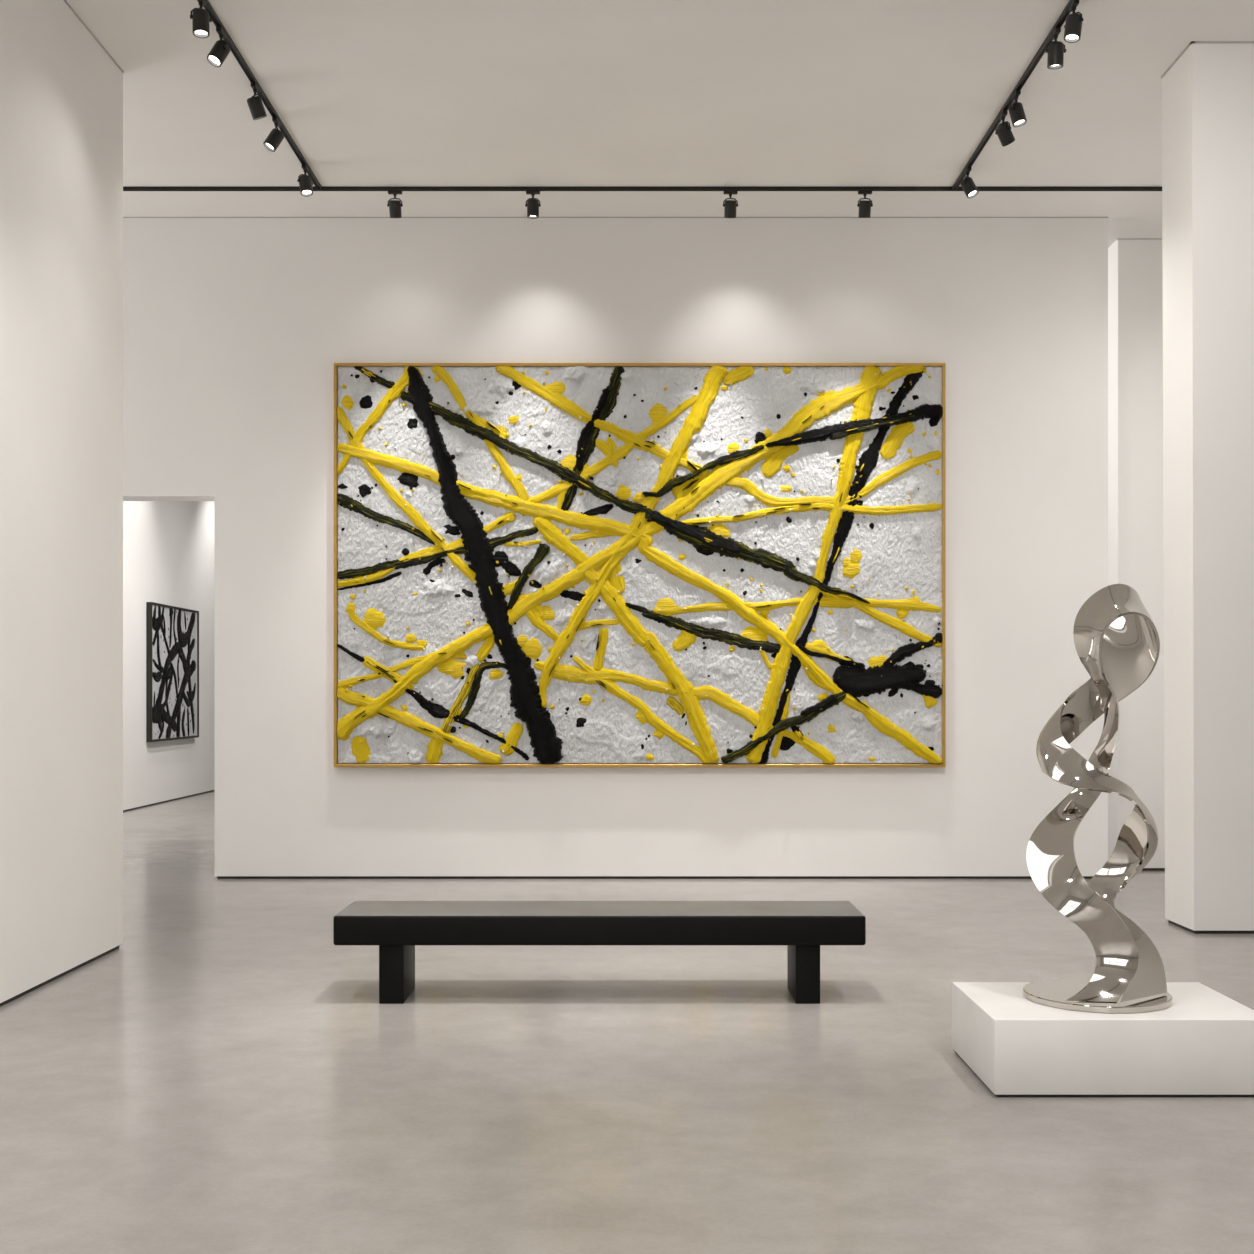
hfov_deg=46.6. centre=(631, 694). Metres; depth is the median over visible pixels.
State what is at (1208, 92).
wall
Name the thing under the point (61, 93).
wall
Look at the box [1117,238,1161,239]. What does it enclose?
trim
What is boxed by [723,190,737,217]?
track spotlight
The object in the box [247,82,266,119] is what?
track spotlight
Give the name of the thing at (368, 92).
ceiling
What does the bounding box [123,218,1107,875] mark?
wall
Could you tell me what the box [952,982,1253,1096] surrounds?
plinth
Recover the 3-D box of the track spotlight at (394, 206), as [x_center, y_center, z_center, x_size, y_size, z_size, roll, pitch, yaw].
[-1.880,-3.892,11.563,0.122,0.222,0.123,0,0,44]
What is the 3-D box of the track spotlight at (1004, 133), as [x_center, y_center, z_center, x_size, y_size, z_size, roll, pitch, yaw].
[2.571,-3.893,10.032,0.142,0.220,0.134,0,0,0]
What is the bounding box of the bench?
[333,901,865,1003]
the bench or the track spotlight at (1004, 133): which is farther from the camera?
the track spotlight at (1004, 133)
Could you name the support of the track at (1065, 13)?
attached to the ceiling
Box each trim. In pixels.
[64,0,123,72]
[123,217,1107,217]
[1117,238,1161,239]
[1161,41,1193,77]
[1190,41,1253,42]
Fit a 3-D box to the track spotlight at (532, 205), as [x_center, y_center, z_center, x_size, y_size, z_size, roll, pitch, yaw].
[-0.785,-3.897,11.550,0.104,0.213,0.096,0,0,-42]
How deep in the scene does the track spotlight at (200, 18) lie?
8.33 m
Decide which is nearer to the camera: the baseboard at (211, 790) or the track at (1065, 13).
the track at (1065, 13)
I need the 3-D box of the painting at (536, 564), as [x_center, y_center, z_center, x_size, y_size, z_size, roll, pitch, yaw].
[0.064,-1.088,12.204,5.125,3.386,0.133,0,0,0]
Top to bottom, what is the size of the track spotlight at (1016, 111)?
0.221 m
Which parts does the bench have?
leg, seat, leg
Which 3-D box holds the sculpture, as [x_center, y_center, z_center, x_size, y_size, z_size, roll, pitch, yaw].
[1.914,0.392,6.000,0.587,1.716,0.587,0,0,0]
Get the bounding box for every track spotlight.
[190,0,211,37]
[207,26,229,66]
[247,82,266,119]
[263,117,283,151]
[297,164,312,196]
[387,190,402,217]
[525,190,540,218]
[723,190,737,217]
[857,190,872,217]
[961,166,978,198]
[995,110,1014,146]
[1008,90,1026,126]
[1045,27,1065,68]
[1064,0,1083,42]
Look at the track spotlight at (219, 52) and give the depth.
8.73 m
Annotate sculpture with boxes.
[1023,584,1171,1013]
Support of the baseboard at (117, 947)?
attached to the wall at (61, 93)
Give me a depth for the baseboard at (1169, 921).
9.46 m
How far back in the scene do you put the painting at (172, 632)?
21.14 m
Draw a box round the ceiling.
[66,0,1253,247]
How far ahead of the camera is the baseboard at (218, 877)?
12.28 m
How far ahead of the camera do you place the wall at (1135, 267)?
12.85 m
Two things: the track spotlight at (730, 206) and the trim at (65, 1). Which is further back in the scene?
the track spotlight at (730, 206)
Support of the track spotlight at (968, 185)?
hanging from the track at (1065, 13)
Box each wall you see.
[0,0,122,1002]
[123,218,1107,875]
[123,501,213,809]
[1108,240,1164,867]
[1162,43,1253,930]
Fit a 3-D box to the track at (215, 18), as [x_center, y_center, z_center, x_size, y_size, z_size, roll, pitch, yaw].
[-2.475,-4.015,6.265,0.037,0.026,10.546,0,0,0]
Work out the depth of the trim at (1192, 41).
8.97 m
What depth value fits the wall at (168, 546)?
20.97 m
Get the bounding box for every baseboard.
[0,946,118,1005]
[123,790,213,811]
[217,876,1092,878]
[1142,868,1164,869]
[1168,920,1253,933]
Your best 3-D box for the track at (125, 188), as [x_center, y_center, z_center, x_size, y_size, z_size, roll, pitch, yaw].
[0.000,-4.015,11.550,11.216,0.026,0.037,0,0,0]
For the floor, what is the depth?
5.55 m
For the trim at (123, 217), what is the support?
attached to the wall at (235, 330)
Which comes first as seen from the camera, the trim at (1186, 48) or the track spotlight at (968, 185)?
the trim at (1186, 48)
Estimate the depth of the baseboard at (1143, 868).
12.86 m
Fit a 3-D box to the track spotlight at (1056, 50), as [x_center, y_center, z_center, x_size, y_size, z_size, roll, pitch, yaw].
[2.555,-3.895,8.782,0.104,0.216,0.103,0,0,-44]
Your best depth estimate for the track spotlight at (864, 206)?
11.53 m
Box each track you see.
[123,186,1161,190]
[204,0,321,189]
[952,0,1072,189]
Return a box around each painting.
[146,602,198,741]
[334,363,945,766]
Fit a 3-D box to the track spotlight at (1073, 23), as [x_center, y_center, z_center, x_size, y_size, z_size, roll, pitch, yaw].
[2.550,-3.894,8.420,0.109,0.218,0.111,0,0,0]
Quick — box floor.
[0,791,1253,1253]
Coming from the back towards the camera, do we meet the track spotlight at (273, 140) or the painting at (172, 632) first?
the painting at (172, 632)
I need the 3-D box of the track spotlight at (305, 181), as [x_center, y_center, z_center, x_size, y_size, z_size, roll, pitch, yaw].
[-2.471,-3.893,11.025,0.116,0.221,0.120,0,0,0]

